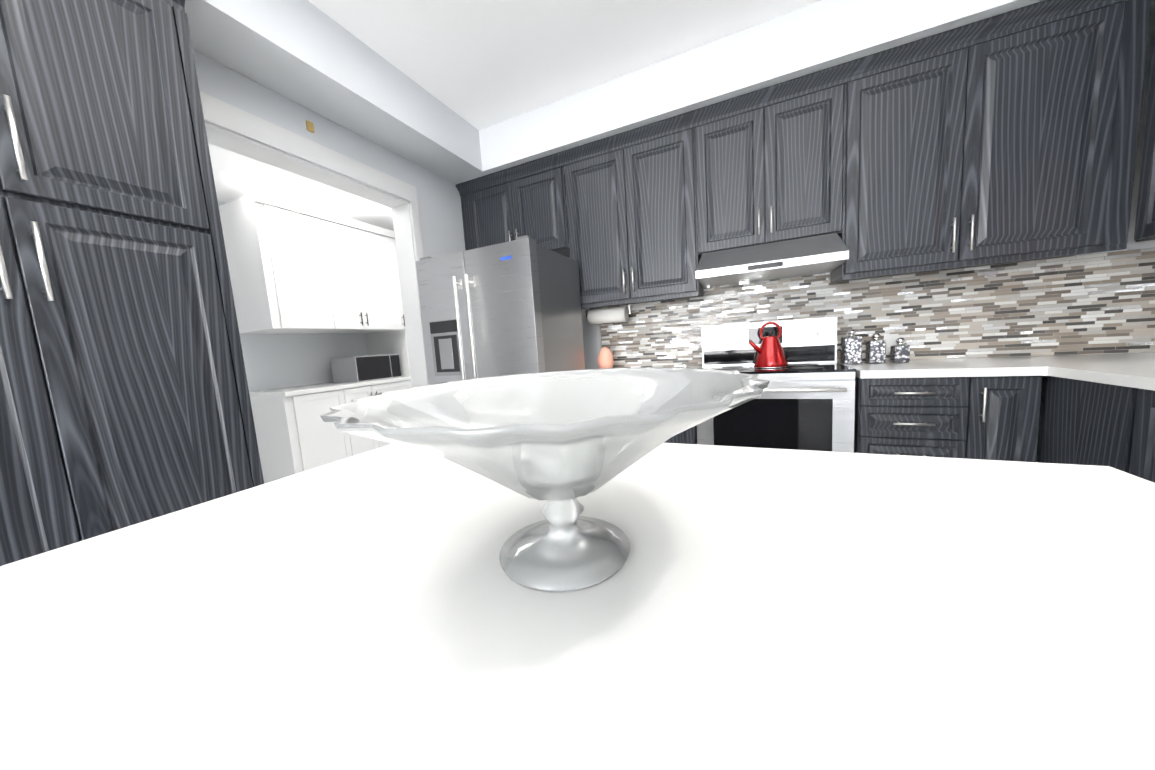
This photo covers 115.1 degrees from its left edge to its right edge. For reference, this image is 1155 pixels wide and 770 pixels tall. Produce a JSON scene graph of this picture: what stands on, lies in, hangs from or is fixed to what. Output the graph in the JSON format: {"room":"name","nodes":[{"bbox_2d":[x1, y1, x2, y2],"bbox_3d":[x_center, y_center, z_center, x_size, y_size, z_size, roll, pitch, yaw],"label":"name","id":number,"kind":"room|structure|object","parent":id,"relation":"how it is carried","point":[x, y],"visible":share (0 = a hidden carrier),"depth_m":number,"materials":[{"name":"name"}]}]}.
{"room":"kitchen","nodes":[
{"label":"kitchen","id":0,"kind":"room"},
{"bbox_2d":[218,201,367,391],"bbox_3d":[-2.966,-0.433,3.795,0.100,2.680,4.000,-1,7,25],"label":"wall","id":1,"kind":"structure","parent":0,"point":[273,361],"depth_m":3.74,"materials":[{"name":"white paint"}]},
{"bbox_2d":[219,191,338,333],"bbox_3d":[-2.745,-1.026,3.333,0.698,1.070,0.500,-1,7,25],"label":"upper cabinet","id":2,"kind":"object","parent":1,"relation":"attached to","point":[296,268],"depth_m":3.12,"materials":[{"name":"white wood"}]},
{"bbox_2d":[315,211,366,333],"bbox_3d":[-2.582,-1.076,3.689,0.698,1.070,0.290,-1,7,25],"label":"upper cabinet","id":3,"kind":"object","parent":1,"relation":"attached to","point":[340,230],"depth_m":3.57,"materials":[{"name":"white wood"}]},
{"bbox_2d":[343,219,405,334],"bbox_3d":[-2.416,-1.127,4.050,0.698,1.070,0.510,-1,7,25],"label":"upper cabinet","id":4,"kind":"object","parent":1,"relation":"attached to","point":[375,246],"depth_m":3.91,"materials":[{"name":"white wood"}]},
{"bbox_2d":[208,143,393,230],"bbox_3d":[-2.151,-1.734,3.238,1.880,0.080,3.800,-1,7,25],"label":"ceiling","id":5,"kind":"structure","parent":0,"point":[236,175],"depth_m":3.09,"materials":[{"name":"white paint"}]},
{"bbox_2d":[193,50,465,256],"bbox_3d":[-1.686,-0.360,1.755,0.170,2.820,3.960,-1,7,25],"label":"wall","id":6,"kind":"structure","parent":0,"point":[440,214],"depth_m":2.24,"materials":[{"name":"white paint"}]},
{"bbox_2d":[306,120,313,132],"bbox_3d":[-1.477,-1.427,2.027,0.006,0.050,0.035,-1,7,25],"label":"sensor","id":7,"kind":"object","parent":6,"relation":"attached to","point":[310,126],"visible":1,"depth_m":2.02,"materials":[{"name":"gold metal"}]},
{"bbox_2d":[200,92,428,386],"bbox_3d":[-1.428,-0.197,2.291,0.184,2.345,1.200,-1,7,25],"label":"door frame","id":8,"kind":"structure","parent":6,"relation":"attached to","point":[245,127],"depth_m":2.22,"materials":[{"name":"white wood"}]},
{"bbox_2d":[366,241,410,374],"bbox_3d":[-2.226,-0.861,4.454,0.698,1.570,0.308,-1,7,25],"label":"wall","id":9,"kind":"structure","parent":0,"point":[395,342],"depth_m":4.31,"materials":[{"name":"white paint"}]},
{"bbox_2d":[308,0,820,129],"bbox_3d":[-0.817,-1.538,-1.306,4.340,0.080,8.660,-1,7,25],"label":"ceiling","id":10,"kind":"structure","parent":0,"point":[479,64],"depth_m":2.02,"materials":[{"name":"white paint"}]},
{"bbox_2d":[185,0,486,183],"bbox_3d":[-1.539,-1.612,1.511,0.328,0.298,3.956,-1,7,25],"label":"soffit","id":11,"kind":"structure","parent":10,"relation":"attached to","point":[309,55],"depth_m":1.89,"materials":[{"name":"white paint"}]},
{"bbox_2d":[479,0,1154,174],"bbox_3d":[1.037,-1.861,2.250,3.740,0.298,0.428,-1,7,25],"label":"soffit","id":12,"kind":"structure","parent":10,"relation":"attached to","point":[814,37],"depth_m":2.10,"materials":[{"name":"white paint"}]},
{"bbox_2d":[581,11,1154,462],"bbox_3d":[1.047,-0.644,2.713,4.340,2.820,0.100,-1,7,25],"label":"wall","id":13,"kind":"structure","parent":0,"point":[591,339],"depth_m":1.84,"materials":[{"name":"white paint"}]},
{"bbox_2d":[456,0,1150,308],"bbox_3d":[0.794,-1.158,2.489,3.736,1.113,0.374,-1,7,25],"label":"upper cabinet","id":14,"kind":"object","parent":13,"relation":"attached to","point":[1011,136],"visible":0.9,"depth_m":1.94,"materials":[{"name":"grey wood"}]},
{"bbox_2d":[585,305,630,324],"bbox_3d":[0.238,-0.543,2.865,0.368,0.117,0.116,-1,7,25],"label":"paper towel holder","id":15,"kind":"object","parent":14,"relation":"attached to","point":[608,315],"visible":1,"depth_m":2.82,"materials":[{"name":"white paper"}]},
{"bbox_2d":[696,233,848,286],"bbox_3d":[1.170,-0.773,2.296,0.773,0.172,0.476,-1,7,25],"label":"range hood","id":16,"kind":"object","parent":14,"relation":"attached to","point":[822,254],"visible":0.98,"depth_m":2.14,"materials":[{"name":"silver metal"}]},
{"bbox_2d":[598,247,1154,367],"bbox_3d":[1.535,-0.434,2.451,2.970,0.579,0.013,-1,7,25],"label":"tile backsplash","id":17,"kind":"structure","parent":13,"relation":"attached to","point":[1101,303],"depth_m":2.15,"materials":[{"name":"tile"}]},
{"bbox_2d":[884,334,898,352],"bbox_3d":[1.949,-0.259,2.282,0.070,0.115,0.006,-1,7,25],"label":"electrical outlet plate","id":18,"kind":"object","parent":17,"relation":"attached to","point":[890,339],"depth_m":2.28,"materials":[{"name":"white plastic"}]},
{"bbox_3d":[-0.940,1.258,-0.223,7.300,0.050,10.000,-1,7,25],"label":"floor","id":19,"kind":"structure","parent":0,"visible":0},
{"bbox_2d":[0,0,263,565],"bbox_3d":[-1.860,-0.077,0.698,0.384,2.515,1.831,-1,7,25],"label":"pantry","id":20,"kind":"object","parent":19,"relation":"on","point":[125,401],"visible":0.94,"depth_m":1.16,"materials":[{"name":"grey wood"}]},
{"bbox_2d":[250,387,354,483],"bbox_3d":[-2.646,0.496,3.502,0.698,0.860,0.500,-1,7,25],"label":"base cabinet","id":21,"kind":"object","parent":19,"relation":"on","point":[292,436],"depth_m":3.27,"materials":[{"name":"white wood"}]},
{"bbox_2d":[249,375,410,394],"bbox_3d":[-2.505,0.002,3.812,0.708,0.035,1.300,-1,7,25],"label":"countertop","id":22,"kind":"structure","parent":21,"relation":"on","point":[321,386],"depth_m":3.49,"materials":[{"name":"white stone"}]},
{"bbox_2d":[330,354,401,382],"bbox_3d":[-2.335,-0.190,4.078,0.403,0.264,0.530,-1,7,25],"label":"microwave","id":23,"kind":"object","parent":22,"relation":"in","point":[360,368],"visible":1,"depth_m":3.89,"materials":[{"name":"silver metal"}]},
{"bbox_2d":[347,383,382,454],"bbox_3d":[-2.483,0.446,3.858,0.698,0.860,0.290,-1,7,25],"label":"base cabinet","id":24,"kind":"object","parent":19,"relation":"on","point":[362,444],"depth_m":3.71,"materials":[{"name":"white wood"}]},
{"bbox_2d":[375,379,411,446],"bbox_3d":[-2.318,0.396,4.219,0.698,0.860,0.509,-1,7,25],"label":"base cabinet","id":25,"kind":"object","parent":19,"relation":"on","point":[392,384],"depth_m":4.01,"materials":[{"name":"white wood"}]},
{"bbox_2d":[416,235,584,384],"bbox_3d":[-0.492,-0.018,2.635,0.883,1.755,0.751,-1,7,25],"label":"fridge","id":26,"kind":"object","parent":19,"relation":"on","point":[507,308],"visible":0.48,"depth_m":2.29,"materials":[{"name":"silver metal"}]},
{"bbox_2d":[0,443,1154,769],"bbox_3d":[0.003,0.641,0.423,1.332,0.910,0.987,-1,7,25],"label":"kitchen island","id":27,"kind":"object","parent":19,"relation":"on","point":[740,609],"visible":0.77,"depth_m":0.30,"materials":[{"name":"white stone"}]},
{"bbox_2d":[320,367,769,592],"bbox_3d":[-0.020,0.092,0.399,0.408,0.187,0.408,-1,7,25],"label":"crystal bowl","id":28,"kind":"object","parent":27,"relation":"on","point":[560,442],"visible":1,"depth_m":0.36,"materials":[{"name":"clear glass"}]},
{"bbox_2d":[664,425,696,443],"bbox_3d":[0.492,0.374,2.726,0.806,0.868,0.586,-1,7,25],"label":"base cabinet","id":29,"kind":"object","parent":19,"relation":"on","point":[689,436],"depth_m":2.31,"materials":[{"name":"grey wood"}]},
{"bbox_2d":[697,317,855,452],"bbox_3d":[1.205,0.187,2.332,0.804,1.175,0.626,-1,7,25],"label":"range","id":30,"kind":"object","parent":19,"relation":"on","point":[805,400],"visible":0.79,"depth_m":2.12,"materials":[{"name":"silver metal"}]},
{"bbox_2d":[749,322,787,367],"bbox_3d":[1.186,-0.251,2.282,0.219,0.281,0.192,-1,7,25],"label":"kettle","id":31,"kind":"object","parent":30,"relation":"on","point":[770,352],"visible":1,"depth_m":2.23,"materials":[{"name":"red metal"}]},
{"bbox_2d":[854,377,975,458],"bbox_3d":[1.803,0.356,2.122,0.422,0.868,0.586,-1,7,25],"label":"base cabinet","id":32,"kind":"object","parent":19,"relation":"on","point":[928,416],"depth_m":1.82,"materials":[{"name":"grey wood"}]},
{"bbox_2d":[837,357,1053,378],"bbox_3d":[1.870,-0.095,2.017,0.647,0.040,0.606,-1,7,25],"label":"countertop","id":33,"kind":"structure","parent":32,"relation":"on","point":[989,366],"depth_m":1.81,"materials":[{"name":"white stone"}]},
{"bbox_2d":[597,347,613,368],"bbox_3d":[0.225,-0.207,2.918,0.132,0.194,0.134,-1,7,25],"label":"salt lamp","id":34,"kind":"object","parent":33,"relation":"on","point":[605,359],"visible":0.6,"depth_m":2.88,"materials":[{"name":"orange stone"}]},
{"bbox_2d":[841,329,861,363],"bbox_3d":[1.684,-0.236,2.256,0.088,0.210,0.088,-1,7,25],"label":"canister","id":35,"kind":"object","parent":33,"relation":"on","point":[851,348],"depth_m":2.22,"materials":[{"name":"ceramic"}]},
{"bbox_2d":[866,333,885,362],"bbox_3d":[1.795,-0.223,2.207,0.080,0.180,0.080,-1,7,25],"label":"canister","id":36,"kind":"object","parent":33,"relation":"on","point":[875,348],"depth_m":2.18,"materials":[{"name":"ceramic"}]},
{"bbox_2d":[890,337,909,362],"bbox_3d":[1.900,-0.207,2.161,0.072,0.145,0.072,-1,7,25],"label":"canister","id":37,"kind":"object","parent":33,"relation":"on","point":[899,353],"depth_m":2.14,"materials":[{"name":"silver metal"}]},
{"bbox_2d":[972,376,1042,461],"bbox_3d":[2.103,0.352,1.984,0.238,0.868,0.586,-1,7,25],"label":"base cabinet","id":38,"kind":"object","parent":19,"relation":"on","point":[991,418],"depth_m":1.69,"materials":[{"name":"grey wood"}]},
{"bbox_2d":[1041,376,1154,482],"bbox_3d":[2.338,0.407,1.353,0.676,0.868,0.406,-1,7,25],"label":"base cabinet","id":39,"kind":"object","parent":19,"relation":"on","point":[1094,423],"visible":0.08,"depth_m":1.38,"materials":[{"name":"grey wood"}]},
{"bbox_2d":[1010,352,1154,390],"bbox_3d":[1.968,0.153,0.584,0.696,0.230,3.171,-1,7,25],"label":"countertop","id":40,"kind":"structure","parent":39,"relation":"on","point":[1134,370],"depth_m":1.50,"materials":[{"name":"white stone"}]},
{"bbox_3d":[1.190,-0.120,-2.082,0.120,2.820,8.560,-1,7,25],"label":"wall","id":41,"kind":"structure","parent":0,"visible":0},
{"bbox_2d":[1134,30,1154,241],"bbox_3d":[2.515,-1.158,1.366,0.326,1.088,0.339,-1,7,25],"label":"upper cabinet","id":42,"kind":"object","parent":41,"relation":"attached to","point":[1145,223],"visible":1,"depth_m":1.54,"materials":[{"name":"grey wood"}]}
]}

